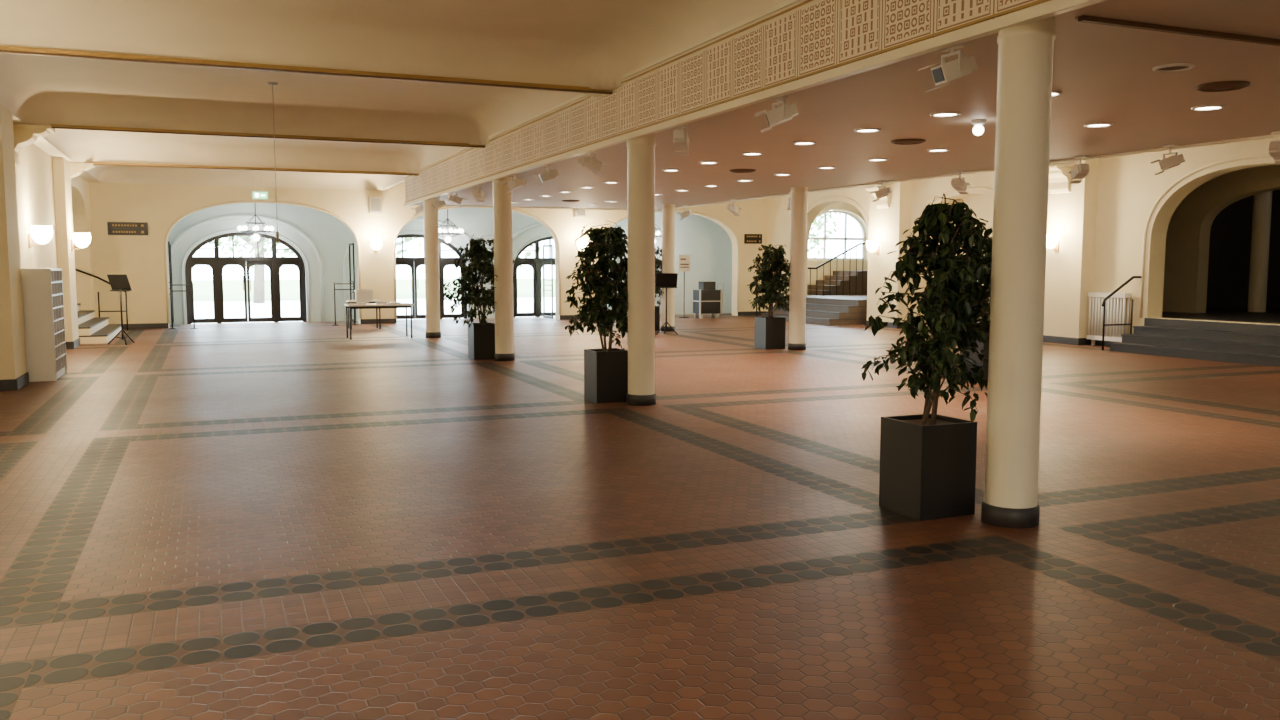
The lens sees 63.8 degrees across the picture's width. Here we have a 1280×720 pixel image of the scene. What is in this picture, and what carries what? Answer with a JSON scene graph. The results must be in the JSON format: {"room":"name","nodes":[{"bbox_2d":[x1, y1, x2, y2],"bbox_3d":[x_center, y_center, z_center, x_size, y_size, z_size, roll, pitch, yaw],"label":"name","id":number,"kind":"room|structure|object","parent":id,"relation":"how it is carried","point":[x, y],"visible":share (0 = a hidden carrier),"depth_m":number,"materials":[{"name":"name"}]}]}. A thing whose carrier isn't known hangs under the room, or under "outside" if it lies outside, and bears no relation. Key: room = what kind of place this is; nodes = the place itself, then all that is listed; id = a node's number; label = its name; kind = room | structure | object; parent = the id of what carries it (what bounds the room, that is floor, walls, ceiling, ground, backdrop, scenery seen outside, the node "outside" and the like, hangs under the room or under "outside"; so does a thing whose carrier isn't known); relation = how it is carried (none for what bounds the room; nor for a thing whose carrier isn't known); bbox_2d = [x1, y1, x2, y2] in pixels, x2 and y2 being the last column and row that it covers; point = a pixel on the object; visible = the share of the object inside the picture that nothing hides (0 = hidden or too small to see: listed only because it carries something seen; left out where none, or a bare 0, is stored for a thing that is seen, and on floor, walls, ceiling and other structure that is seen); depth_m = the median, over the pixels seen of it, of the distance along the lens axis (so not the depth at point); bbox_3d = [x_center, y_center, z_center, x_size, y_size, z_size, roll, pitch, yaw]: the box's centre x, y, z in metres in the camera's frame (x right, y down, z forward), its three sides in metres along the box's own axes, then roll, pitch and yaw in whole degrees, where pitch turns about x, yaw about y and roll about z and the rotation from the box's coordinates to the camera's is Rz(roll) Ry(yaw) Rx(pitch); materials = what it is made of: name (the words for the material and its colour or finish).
{"room":"entrance hall","nodes":[
{"label":"entrance hall","id":0,"kind":"room"},
{"bbox_2d":[15,143,94,316],"bbox_3d":[-6.762,-1.346,8.859,0.350,4.250,35.730,-2,6,-23],"label":"wall","id":1,"kind":"structure","parent":0,"point":[34,171],"depth_m":18.22,"materials":[{"name":"beige paint"}]},
{"bbox_2d":[13,124,54,168],"bbox_3d":[-8.876,-3.090,14.979,0.590,0.620,0.480,-2,6,-23],"label":"corbel","id":2,"kind":"object","parent":1,"relation":"attached to","point":[24,134],"visible":0.75,"depth_m":14.79,"materials":[{"name":"beige paint"}]},
{"bbox_2d":[28,226,52,247],"bbox_3d":[-9.548,-1.961,16.379,0.349,0.350,0.320,-2,6,-23],"label":"lamp","id":3,"kind":"object","parent":1,"relation":"attached to","point":[39,234],"visible":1,"depth_m":16.28,"materials":[{"name":"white glass"}]},
{"bbox_2d":[0,0,821,189],"bbox_3d":[-3.364,-3.170,10.122,7.020,0.430,35.730,-2,6,-23],"label":"ceiling","id":4,"kind":"structure","parent":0,"point":[592,44],"depth_m":12.20,"materials":[{"name":"paint"}]},
{"bbox_2d":[252,177,267,199],"bbox_3d":[-9.593,-4.330,25.938,0.380,0.550,0.068,-2,6,-23],"label":"exit sign","id":5,"kind":"object","parent":4,"relation":"hanging from","point":[263,195],"visible":1,"depth_m":25.93,"materials":[{"name":"white paint"}]},
{"bbox_2d":[267,82,278,242],"bbox_3d":[-4.934,-2.658,13.902,0.140,2.135,0.140,-2,6,-23],"label":"microphone","id":6,"kind":"object","parent":4,"relation":"hanging from","point":[269,83],"visible":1,"depth_m":13.90,"materials":[{"name":"grey plastic"}]},
{"bbox_2d":[0,45,612,175],"bbox_3d":[-2.273,-2.751,7.939,6.720,0.058,29.795,-2,6,-23],"label":"trim","id":7,"kind":"structure","parent":4,"relation":"attached to","point":[3,49],"depth_m":11.44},
{"bbox_2d":[167,203,731,324],"bbox_3d":[-7.364,-3.280,29.784,23.600,4.250,0.350,-2,6,-23],"label":"wall vestibule","id":8,"kind":"structure","parent":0,"point":[709,246],"depth_m":29.26,"materials":[{"name":"paint"}]},
{"bbox_2d":[89,182,867,323],"bbox_3d":[-3.077,-3.291,29.906,31.600,4.250,0.400,-2,6,-23],"label":"wall","id":9,"kind":"structure","parent":0,"point":[139,257],"depth_m":27.58,"materials":[{"name":"beige paint"}]},
{"bbox_2d":[107,222,147,234],"bbox_3d":[-12.750,-3.269,25.596,0.900,0.320,0.034,-2,6,-23],"label":"sign","id":10,"kind":"object","parent":9,"relation":"attached to","point":[114,228],"visible":1,"depth_m":25.58,"materials":[{"name":"black metal"}]},
{"bbox_2d":[168,242,173,326],"bbox_3d":[-12.270,-1.987,26.877,0.060,2.190,0.870,-2,6,-23],"label":"frame","id":11,"kind":"object","parent":9,"relation":"attached to","point":[169,243],"visible":0.7,"depth_m":26.56,"materials":[{"name":"black metal"}]},
{"bbox_2d":[368,197,381,212],"bbox_3d":[-7.149,-4.182,27.760,0.320,0.420,0.235,-2,6,-23],"label":"loudspeaker","id":12,"kind":"object","parent":9,"relation":"attached to","point":[375,203],"visible":1,"depth_m":27.66,"materials":[{"name":"white paint"}]},
{"bbox_2d":[123,311,764,328],"bbox_3d":[-4.747,-1.154,29.168,19.000,0.130,0.025,-2,6,-23],"label":"baseboard","id":13,"kind":"structure","parent":9,"relation":"attached to","point":[752,313],"depth_m":28.05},
{"bbox_2d":[164,154,1271,324],"bbox_3d":[1.534,-2.618,26.453,26.719,3.546,12.036,2,6,24],"label":"trim","id":14,"kind":"structure","parent":9,"relation":"attached to","point":[181,235],"depth_m":28.12,"materials":[{"name":"beige paint"}]},
{"bbox_2d":[744,234,761,243],"bbox_3d":[3.572,-3.820,32.422,0.620,0.300,0.034,-2,6,-23],"label":"sign","id":15,"kind":"object","parent":9,"relation":"attached to","point":[748,238],"visible":1,"depth_m":32.40,"materials":[{"name":"black metal"}]},
{"bbox_2d":[808,210,865,259],"bbox_3d":[6.421,-4.098,33.833,2.400,1.635,0.080,-2,6,-23],"label":"frame","id":16,"kind":"object","parent":9,"relation":"attached to","point":[824,238],"visible":0.77,"depth_m":33.91,"materials":[{"name":"white paint"}]},
{"bbox_2d":[468,323,494,359],"bbox_3d":[-2.692,-0.326,17.654,0.430,0.600,0.430,-2,6,-23],"label":"planter","id":17,"kind":"object","parent":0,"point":[481,336],"depth_m":17.45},
{"bbox_2d":[584,348,627,402],"bbox_3d":[-0.387,0.180,12.182,0.430,0.600,0.430,-2,6,-23],"label":"planter","id":18,"kind":"object","parent":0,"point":[605,369],"depth_m":12.00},
{"bbox_2d":[0,313,1279,719],"bbox_3d":[3.533,0.287,14.284,31.500,0.001,37.450,-2,6,-23],"label":"floor","id":19,"kind":"structure","parent":0,"point":[273,520],"depth_m":6.15,"materials":[{"name":"tile"}]},
{"bbox_2d":[0,104,79,390],"bbox_3d":[-9.707,-1.755,16.713,0.300,3.620,8.140,-2,6,-23],"label":"pier","id":20,"kind":"object","parent":19,"relation":"on","point":[14,375],"visible":0.91,"depth_m":13.50,"materials":[{"name":"beige paint"}]},
{"bbox_2d":[71,233,90,250],"bbox_3d":[-10.890,-2.298,20.030,0.349,0.350,0.320,-2,6,-23],"label":"lamp","id":21,"kind":"object","parent":20,"relation":"attached to","point":[82,240],"visible":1,"depth_m":19.93,"materials":[{"name":"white glass"}]},
{"bbox_2d":[69,162,94,177],"bbox_3d":[-11.178,-3.594,20.442,0.590,0.620,0.480,-2,6,-23],"label":"corbel","id":22,"kind":"object","parent":20,"relation":"attached to","point":[76,168],"visible":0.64,"depth_m":20.25,"materials":[{"name":"beige paint"}]},
{"bbox_2d":[21,268,66,381],"bbox_3d":[-8.588,-0.523,14.630,0.570,1.550,1.200,-2,6,-23],"label":"shelf rack","id":23,"kind":"object","parent":19,"relation":"on","point":[42,288],"visible":0.77,"depth_m":14.15,"materials":[{"name":"white paint"}]},
{"bbox_2d":[77,303,120,343],"bbox_3d":[-13.628,-0.794,22.282,4.050,0.680,4.400,-2,6,-23],"label":"staircase","id":24,"kind":"structure","parent":19,"relation":"on","point":[91,329],"depth_m":22.20,"materials":[{"name":"beige paint"}]},
{"bbox_2d":[75,268,127,329],"bbox_3d":[-13.127,-1.486,24.935,1.226,1.571,0.046,-2,6,-23],"label":"stair handrail","id":25,"kind":"object","parent":19,"relation":"on","point":[89,274],"visible":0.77,"depth_m":24.95,"materials":[{"name":"black metal"}]},
{"bbox_2d":[107,274,134,344],"bbox_3d":[-10.430,-1.024,20.777,0.505,1.409,0.447,2,6,20],"label":"music stand","id":26,"kind":"object","parent":19,"relation":"on","point":[118,282],"visible":1,"depth_m":20.67,"materials":[{"name":"black metal"}]},
{"bbox_2d":[169,283,196,328],"bbox_3d":[-11.521,-1.364,25.895,0.680,1.150,0.176,-2,6,-23],"label":"rail","id":27,"kind":"object","parent":19,"relation":"on","point":[171,285],"visible":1,"depth_m":25.83,"materials":[{"name":"black metal"}]},
{"bbox_2d":[333,282,357,325],"bbox_3d":[-7.879,-1.504,27.416,0.680,1.150,0.176,-2,6,-23],"label":"rail","id":28,"kind":"object","parent":19,"relation":"on","point":[353,289],"visible":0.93,"depth_m":27.35,"materials":[{"name":"black metal"}]},
{"bbox_2d":[349,243,355,322],"bbox_3d":[-8.028,-2.151,28.649,0.060,2.190,0.870,-2,6,-23],"label":"frame","id":29,"kind":"object","parent":19,"relation":"on","point":[350,244],"visible":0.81,"depth_m":28.55,"materials":[{"name":"black metal"}]},
{"bbox_2d":[346,300,381,329],"bbox_3d":[-6.932,-1.142,25.834,0.800,0.720,0.600,-2,6,-23],"label":"folding table","id":30,"kind":"object","parent":19,"relation":"on","point":[347,301],"visible":0.73,"depth_m":25.66,"materials":[{"name":"white paint"}]},
{"bbox_2d":[354,290,372,300],"bbox_3d":[-6.913,-1.626,25.743,0.420,0.259,0.320,-2,6,-23],"label":"storage box","id":31,"kind":"object","parent":30,"relation":"on","point":[359,294],"visible":1,"depth_m":25.60,"materials":[{"name":"cardboard"}]},
{"bbox_2d":[344,303,413,339],"bbox_3d":[-5.736,-0.859,22.607,1.400,0.750,0.700,-2,6,-23],"label":"folding table","id":32,"kind":"object","parent":19,"relation":"on","point":[369,305],"visible":1,"depth_m":22.35,"materials":[{"name":"white paint"}]},
{"bbox_2d":[423,198,440,337],"bbox_3d":[-4.590,-2.021,22.688,0.344,3.050,0.344,-2,6,-23],"label":"column","id":33,"kind":"structure","parent":19,"relation":"on","point":[431,229],"depth_m":22.57,"materials":[{"name":"paint"}]},
{"bbox_2d":[440,235,516,359],"bbox_3d":[-2.655,-1.081,17.549,1.232,2.122,1.247,-4,7,-38],"label":"potted ficus","id":34,"kind":"object","parent":19,"relation":"on","point":[481,335],"visible":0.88,"depth_m":17.43,"materials":[{"name":"plant"}]},
{"bbox_2d":[492,177,514,360],"bbox_3d":[-2.288,-1.516,17.225,0.344,3.050,0.344,-2,6,-23],"label":"column","id":35,"kind":"structure","parent":19,"relation":"on","point":[502,201],"depth_m":17.10,"materials":[{"name":"paint"}]},
{"bbox_2d":[543,245,552,318],"bbox_3d":[-2.772,-2.353,30.845,0.060,2.190,0.870,-2,6,-23],"label":"frame","id":36,"kind":"object","parent":19,"relation":"on","point":[551,246],"visible":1,"depth_m":30.68,"materials":[{"name":"black metal"}]},
{"bbox_2d":[565,220,627,402],"bbox_3d":[-0.354,-0.578,12.122,0.968,2.120,1.066,3,6,32],"label":"potted ficus","id":37,"kind":"object","parent":19,"relation":"on","point":[605,369],"visible":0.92,"depth_m":11.97,"materials":[{"name":"plant"}]},
{"bbox_2d":[626,135,655,405],"bbox_3d":[0.014,-1.012,11.761,0.344,3.050,0.344,-2,6,-23],"label":"column","id":38,"kind":"structure","parent":19,"relation":"on","point":[641,151],"depth_m":11.64,"materials":[{"name":"paint"}]},
{"bbox_2d":[655,246,663,330],"bbox_3d":[0.211,-1.774,25.247,1.250,2.086,1.184,-3,6,-27],"label":"potted ficus","id":39,"kind":"object","parent":19,"relation":"on","point":[658,262],"visible":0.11,"depth_m":25.10,"materials":[{"name":"plant"}]},
{"bbox_2d":[655,273,677,334],"bbox_3d":[0.594,-1.296,23.724,0.505,1.409,0.447,-1,5,-9],"label":"music stand","id":40,"kind":"object","parent":19,"relation":"on","point":[663,280],"visible":1,"depth_m":23.60,"materials":[{"name":"black metal"}]},
{"bbox_2d":[661,204,674,330],"bbox_3d":[0.685,-2.225,24.892,0.344,3.050,0.344,-2,6,-23],"label":"column","id":41,"kind":"structure","parent":19,"relation":"on","point":[668,210],"depth_m":24.75,"materials":[{"name":"paint"}]},
{"bbox_2d":[678,255,690,317],"bbox_3d":[1.343,-2.234,31.234,0.316,1.900,0.316,2,6,22],"label":"stand","id":42,"kind":"object","parent":19,"relation":"on","point":[684,261],"visible":1,"depth_m":31.17,"materials":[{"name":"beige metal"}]},
{"bbox_2d":[692,281,723,317],"bbox_3d":[2.075,-1.829,31.199,0.835,1.100,0.540,-2,6,-23],"label":"trolley","id":43,"kind":"object","parent":19,"relation":"on","point":[706,300],"visible":1,"depth_m":30.99,"materials":[{"name":"black metal"}]},
{"bbox_2d":[747,244,790,349],"bbox_3d":[2.547,-1.221,19.739,1.042,1.998,1.033,0,5,-4],"label":"potted ficus","id":44,"kind":"object","parent":19,"relation":"on","point":[769,331],"visible":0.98,"depth_m":19.58,"materials":[{"name":"plant"}]},
{"bbox_2d":[788,187,807,349],"bbox_3d":[2.987,-1.720,19.428,0.344,3.050,0.344,-2,6,-23],"label":"column","id":45,"kind":"structure","parent":19,"relation":"on","point":[798,213],"depth_m":19.31,"materials":[{"name":"paint"}]},
{"bbox_2d":[761,296,866,324],"bbox_3d":[5.054,-1.430,29.278,1.620,0.660,3.660,-2,6,-23],"label":"staircase","id":46,"kind":"structure","parent":19,"relation":"on","point":[819,310],"depth_m":28.04,"materials":[{"name":"stone"}]},
{"bbox_2d":[861,193,992,520],"bbox_3d":[1.966,-0.049,6.667,1.059,2.071,0.884,-1,5,-8],"label":"potted ficus","id":47,"kind":"object","parent":19,"relation":"on","point":[928,460],"visible":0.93,"depth_m":6.55,"materials":[{"name":"plant"}]},
{"bbox_2d":[962,236,991,381],"bbox_3d":[4.805,-0.736,14.302,1.261,2.034,1.076,3,6,28],"label":"potted ficus","id":48,"kind":"object","parent":19,"relation":"on","point":[986,254],"visible":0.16,"depth_m":14.07,"materials":[{"name":"plant"}]},
{"bbox_2d":[865,158,1098,344],"bbox_3d":[7.544,-2.650,23.789,0.370,4.100,7.240,-2,6,-23],"label":"pier","id":49,"kind":"object","parent":19,"relation":"on","point":[1069,277],"visible":0.5,"depth_m":21.00,"materials":[{"name":"beige paint"}]},
{"bbox_2d":[866,241,879,254],"bbox_3d":[6.011,-2.901,26.551,0.349,0.350,0.320,-2,6,-23],"label":"lamp","id":50,"kind":"object","parent":49,"relation":"attached to","point":[872,246],"visible":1,"depth_m":26.44,"materials":[{"name":"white glass"}]},
{"bbox_2d":[864,185,890,208],"bbox_3d":[6.048,-4.157,26.232,0.440,0.550,0.560,-2,6,-23],"label":"corbel","id":51,"kind":"object","parent":49,"relation":"attached to","point":[884,202],"visible":0.76,"depth_m":26.18,"materials":[{"name":"beige paint"}]},
{"bbox_2d":[1046,234,1058,251],"bbox_3d":[8.371,-2.383,20.950,0.349,0.350,0.320,-2,6,-23],"label":"lamp","id":52,"kind":"object","parent":49,"relation":"attached to","point":[1052,239],"visible":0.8,"depth_m":20.82,"materials":[{"name":"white glass"}]},
{"bbox_2d":[1049,164,1072,193],"bbox_3d":[8.349,-3.652,20.769,0.440,0.550,0.560,-2,6,-23],"label":"corbel","id":53,"kind":"object","parent":49,"relation":"attached to","point":[1059,177],"visible":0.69,"depth_m":20.67,"materials":[{"name":"beige paint"}]},
{"bbox_2d":[981,17,1055,528],"bbox_3d":[2.316,-0.507,6.298,0.344,3.050,0.344,-2,6,-23],"label":"column","id":54,"kind":"structure","parent":19,"relation":"on","point":[1025,52],"depth_m":6.18,"materials":[{"name":"paint"}]},
{"bbox_2d":[1086,292,1130,344],"bbox_3d":[9.199,-0.792,20.193,0.160,1.060,0.900,-2,6,-23],"label":"radiator","id":55,"kind":"object","parent":19,"relation":"on","point":[1118,300],"visible":0.84,"depth_m":20.13,"materials":[{"name":"white metal"}]},
{"bbox_2d":[1101,276,1140,349],"bbox_3d":[9.143,-0.892,19.474,1.071,1.393,0.046,-2,6,-23],"label":"stair handrail","id":56,"kind":"object","parent":19,"relation":"on","point":[1132,277],"visible":0.93,"depth_m":19.36,"materials":[{"name":"black metal"}]},
{"bbox_2d":[1109,318,1279,366],"bbox_3d":[10.031,-0.305,17.430,0.890,0.600,4.300,-2,6,-23],"label":"staircase","id":57,"kind":"structure","parent":19,"relation":"on","point":[1257,344],"depth_m":17.86,"materials":[{"name":"stone"}]},
{"bbox_2d":[655,306,659,330],"bbox_3d":[0.200,-1.028,25.255,0.430,0.600,0.430,-2,6,-23],"label":"planter","id":58,"kind":"object","parent":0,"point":[657,308],"depth_m":25.12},
{"bbox_2d":[405,0,1052,202],"bbox_3d":[0.614,-2.684,9.812,0.033,0.660,32.000,-2,6,-23],"label":"fascia","id":59,"kind":"object","parent":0,"point":[822,34],"visible":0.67,"depth_m":9.20,"materials":[{"name":"beige paint"}]},
{"bbox_2d":[755,317,785,349],"bbox_3d":[2.502,-0.523,19.792,0.430,0.600,0.430,-2,6,-23],"label":"planter","id":60,"kind":"object","parent":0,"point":[769,331],"depth_m":19.61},
{"bbox_2d":[807,295,866,298],"bbox_3d":[7.688,-1.568,30.773,4.400,0.660,6.630,-2,6,-23],"label":"floor","id":61,"kind":"structure","parent":0,"point":[835,296],"depth_m":30.81,"materials":[{"name":"stone"}]},
{"bbox_2d":[808,243,865,295],"bbox_3d":[6.852,-2.855,32.267,3.700,1.628,0.055,-2,6,-23],"label":"balustrade","id":62,"kind":"object","parent":61,"relation":"on","point":[863,244],"visible":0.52,"depth_m":32.01,"materials":[{"name":"black metal"}]},
{"bbox_2d":[807,271,867,294],"bbox_3d":[7.048,-2.504,33.232,3.580,0.750,1.400,-2,6,-23],"label":"staircase","id":63,"kind":"structure","parent":61,"relation":"on","point":[829,289],"depth_m":32.43,"materials":[{"name":"stone"}]},
{"bbox_2d":[416,0,1279,209],"bbox_3d":[3.646,-2.816,11.078,6.540,0.670,32.000,-2,6,-23],"label":"ceiling","id":64,"kind":"structure","parent":0,"point":[1102,73],"depth_m":10.01,"materials":[{"name":"paint"}]},
{"bbox_2d":[447,192,465,206],"bbox_3d":[-3.654,-3.200,20.495,0.371,0.298,0.191,-4,6,-34],"label":"spotlight","id":65,"kind":"object","parent":64,"relation":"hanging from","point":[452,198],"visible":0.91,"depth_m":20.43,"materials":[{"name":"white paint"}]},
{"bbox_2d":[473,185,485,201],"bbox_3d":[-2.932,-3.040,18.759,0.146,0.298,0.373,1,5,9],"label":"spotlight","id":66,"kind":"object","parent":64,"relation":"hanging from","point":[478,192],"visible":0.98,"depth_m":18.66,"materials":[{"name":"white paint"}]},
{"bbox_2d":[502,174,525,192],"bbox_3d":[-2.027,-2.835,16.538,0.371,0.298,0.185,1,5,8],"label":"spotlight","id":67,"kind":"object","parent":64,"relation":"hanging from","point":[512,185],"visible":0.95,"depth_m":16.47,"materials":[{"name":"white paint"}]},
{"bbox_2d":[533,164,558,185],"bbox_3d":[-1.369,-2.690,14.968,0.385,0.298,0.193,-2,6,-23],"label":"spotlight","id":68,"kind":"object","parent":64,"relation":"hanging from","point":[550,174],"visible":0.94,"depth_m":14.91,"materials":[{"name":"white paint"}]},
{"bbox_2d":[579,151,608,175],"bbox_3d":[-0.598,-2.530,13.241,0.371,0.298,0.191,-4,6,-34],"label":"spotlight","id":69,"kind":"object","parent":64,"relation":"hanging from","point":[590,163],"visible":0.92,"depth_m":13.18,"materials":[{"name":"white paint"}]},
{"bbox_2d":[673,125,689,155],"bbox_3d":[0.433,-2.302,10.770,0.146,0.298,0.373,1,5,9],"label":"spotlight","id":70,"kind":"object","parent":64,"relation":"hanging from","point":[681,141],"visible":0.98,"depth_m":10.68,"materials":[{"name":"white paint"}]},
{"bbox_2d":[755,95,797,132],"bbox_3d":[1.184,-2.130,8.917,0.371,0.298,0.185,1,5,8],"label":"spotlight","id":71,"kind":"object","parent":64,"relation":"hanging from","point":[781,114],"visible":0.93,"depth_m":8.85,"materials":[{"name":"white paint"}]},
{"bbox_2d":[403,0,1278,210],"bbox_3d":[3.622,-2.797,11.091,6.655,0.730,32.040,-2,6,-23],"label":"trim","id":72,"kind":"structure","parent":64,"relation":"attached to","point":[1055,7],"depth_m":9.01,"materials":[{"name":"paint"}]},
{"bbox_2d":[870,181,891,201],"bbox_3d":[4.185,-2.930,17.846,0.374,0.348,0.151,3,6,33],"label":"spotlight","id":73,"kind":"object","parent":64,"relation":"hanging from","point":[880,193],"visible":1,"depth_m":17.79,"materials":[{"name":"white paint"}]},
{"bbox_2d":[930,111,960,116],"bbox_3d":[2.915,-2.353,9.803,0.322,0.018,0.337,-2,6,-23],"label":"recessed light","id":74,"kind":"object","parent":64,"relation":"in","point":[947,113],"depth_m":9.86,"materials":[{"name":"white paint"}]},
{"bbox_2d":[919,43,977,91],"bbox_3d":[2.055,-1.939,6.842,0.385,0.298,0.193,-2,6,-23],"label":"spotlight","id":75,"kind":"object","parent":64,"relation":"hanging from","point":[962,66],"visible":0.94,"depth_m":6.79,"materials":[{"name":"white paint"}]},
{"bbox_2d":[951,171,970,194],"bbox_3d":[4.991,-2.761,16.012,0.371,0.348,0.190,-4,7,-40],"label":"spotlight","id":76,"kind":"object","parent":64,"relation":"hanging from","point":[958,184],"visible":1,"depth_m":15.95,"materials":[{"name":"white paint"}]},
{"bbox_2d":[971,119,985,135],"bbox_3d":[3.401,-2.333,10.333,0.140,0.155,0.140,-2,6,-23],"label":"globe lamp","id":77,"kind":"object","parent":64,"relation":"attached to","point":[978,129],"depth_m":10.29,"materials":[{"name":"white glass"}]},
{"bbox_2d":[1068,156,1089,183],"bbox_3d":[5.904,-2.558,13.815,0.140,0.348,0.371,0,5,-2],"label":"spotlight","id":78,"kind":"object","parent":64,"relation":"hanging from","point":[1081,170],"visible":1,"depth_m":13.76,"materials":[{"name":"white paint"}]},
{"bbox_2d":[1150,144,1184,174],"bbox_3d":[6.429,-2.438,12.521,0.374,0.348,0.151,3,6,33],"label":"spotlight","id":79,"kind":"object","parent":64,"relation":"hanging from","point":[1175,160],"visible":1,"depth_m":12.46,"materials":[{"name":"white paint"}]},
{"bbox_2d":[1152,63,1194,71],"bbox_3d":[3.888,-2.139,7.490,0.326,0.018,0.316,-2,6,-23],"label":"recessed light","id":80,"kind":"object","parent":64,"relation":"in","point":[1174,67],"depth_m":7.54,"materials":[{"name":"white paint"}]},
{"bbox_2d":[1075,15,1279,45],"bbox_3d":[5.448,-2.108,7.219,6.240,0.030,0.060,-2,6,-23],"label":"trim","id":81,"kind":"structure","parent":64,"relation":"attached to","point":[1084,18],"depth_m":6.29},
{"bbox_2d":[1191,105,1225,110],"bbox_3d":[5.195,-2.316,9.406,0.347,0.018,0.313,-2,6,-23],"label":"recessed light","id":82,"kind":"object","parent":64,"relation":"in","point":[1204,107],"depth_m":9.46,"materials":[{"name":"white paint"}]},
{"bbox_2d":[1269,131,1279,164],"bbox_3d":[7.003,-2.320,11.237,0.371,0.348,0.190,-4,7,-40],"label":"spotlight","id":83,"kind":"object","parent":64,"relation":"hanging from","point":[1274,146],"visible":1,"depth_m":11.17,"materials":[{"name":"white paint"}]},
{"bbox_2d":[879,413,976,520],"bbox_3d":[1.875,0.685,6.712,0.430,0.600,0.430,-2,6,-23],"label":"planter","id":84,"kind":"object","parent":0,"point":[928,463],"depth_m":6.55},
{"bbox_2d":[927,194,993,325],"bbox_3d":[8.013,-2.748,24.305,0.100,4.200,4.900,-2,6,-23],"label":"wall niche","id":85,"kind":"object","parent":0,"point":[981,204],"depth_m":24.09,"materials":[{"name":"beige paint"}]},
{"bbox_2d":[962,339,988,381],"bbox_3d":[4.804,-0.019,14.329,0.430,0.600,0.430,-2,6,-23],"label":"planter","id":86,"kind":"object","parent":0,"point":[981,346],"depth_m":14.09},
{"bbox_2d":[766,137,1279,336],"bbox_3d":[11.104,-2.036,16.323,0.400,4.250,35.730,-2,6,-23],"label":"wall","id":87,"kind":"structure","parent":0,"point":[1129,187],"depth_m":19.79,"materials":[{"name":"beige paint"}]},
{"bbox_2d":[1162,307,1279,323],"bbox_3d":[14.153,-0.738,19.399,7.500,0.100,8.800,-2,6,-23],"label":"floor","id":88,"kind":"structure","parent":0,"point":[1272,314],"depth_m":20.44,"materials":[{"name":"stone"}]},
{"bbox_2d":[1247,191,1271,311],"bbox_3d":[13.208,-2.724,21.867,0.340,3.400,0.340,-2,6,-23],"label":"column","id":89,"kind":"structure","parent":88,"relation":"on","point":[1262,202],"depth_m":21.79,"materials":[{"name":"paint"}]},
{"bbox_2d":[1162,164,1279,312],"bbox_3d":[12.862,-2.555,18.687,0.300,3.650,8.800,-2,6,-23],"label":"archway","id":90,"kind":"structure","parent":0,"point":[1189,227],"depth_m":21.44,"materials":[{"name":"beige paint"}]},
{"bbox_2d":[1206,189,1279,308],"bbox_3d":[14.153,-2.282,19.256,7.500,4.200,9.200,-2,6,-23],"label":"wall","id":91,"kind":"structure","parent":0,"point":[1231,229],"depth_m":23.91,"materials":[{"name":"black paint"}]},
{"bbox_3d":[-5.502,-4.695,29.609,19.400,0.100,1.170,-2,6,-23],"label":"ceiling","id":92,"kind":"structure","parent":0,"visible":0},
{"bbox_2d":[237,205,273,240],"bbox_3d":[-10.337,-3.829,27.636,0.878,1.260,0.882,-5,7,-44],"label":"chandelier","id":93,"kind":"object","parent":92,"relation":"hanging from","point":[255,237],"visible":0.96,"depth_m":27.52,"materials":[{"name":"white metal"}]},
{"bbox_2d":[439,209,463,242],"bbox_3d":[-5.542,-4.014,29.639,0.878,1.260,0.882,-5,7,-44],"label":"chandelier","id":94,"kind":"object","parent":92,"relation":"hanging from","point":[456,231],"visible":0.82,"depth_m":29.61,"materials":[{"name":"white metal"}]},
{"bbox_3d":[-4.833,-2.928,30.054,17.950,3.500,1.170,-2,6,-23],"label":"wall","id":95,"kind":"structure","parent":0,"visible":0},
{"bbox_2d":[185,232,306,323],"bbox_3d":[-10.874,-2.274,28.414,3.100,2.500,0.140,-2,6,-23],"label":"frame","id":96,"kind":"object","parent":95,"relation":"attached to","point":[274,263],"visible":0.98,"depth_m":28.38,"materials":[{"name":"brown metal"}]},
{"bbox_2d":[396,234,466,318],"bbox_3d":[-6.632,-2.438,30.186,3.100,2.500,0.140,-2,6,-23],"label":"frame","id":97,"kind":"object","parent":95,"relation":"attached to","point":[413,263],"visible":0.4,"depth_m":30.27,"materials":[{"name":"brown metal"}]},
{"bbox_2d":[513,236,606,317],"bbox_3d":[-2.482,-2.598,31.920,3.100,2.500,0.140,-2,6,-23],"label":"frame","id":98,"kind":"object","parent":95,"relation":"attached to","point":[536,263],"visible":0.38,"depth_m":31.57,"materials":[{"name":"brown metal"}]},
{"label":"outside","id":99,"kind":"structure","parent":0,"visible":0},
{"bbox_2d":[192,278,554,301],"bbox_3d":[-23.663,-5.946,82.051,140.000,0.001,70.000,-2,6,-23],"label":"lawn","id":100,"kind":"structure","parent":99,"point":[203,289],"depth_m":68.68,"materials":[{"name":"green plant"}]},
{"bbox_2d":[808,213,841,257],"bbox_3d":[9.710,-9.046,64.263,5.880,9.464,5.832,-2,6,-23],"label":"tree","id":101,"kind":"object","parent":100,"relation":"on","point":[821,223],"visible":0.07,"depth_m":63.92,"materials":[{"name":"green plant"}]},
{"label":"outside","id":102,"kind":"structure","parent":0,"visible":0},
{"bbox_2d":[191,297,555,323],"bbox_3d":[-6.381,-2.155,41.034,100.000,0.001,19.340,-2,6,-23],"label":"terrace","id":103,"kind":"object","parent":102,"point":[232,309],"visible":0.02,"depth_m":38.69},
{"bbox_2d":[209,236,295,302],"bbox_3d":[-16.365,-6.415,43.758,5.820,8.002,5.826,-2,6,-23],"label":"tree","id":104,"kind":"object","parent":103,"relation":"on","point":[259,274],"visible":0.06,"depth_m":43.82,"materials":[{"name":"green plant"}]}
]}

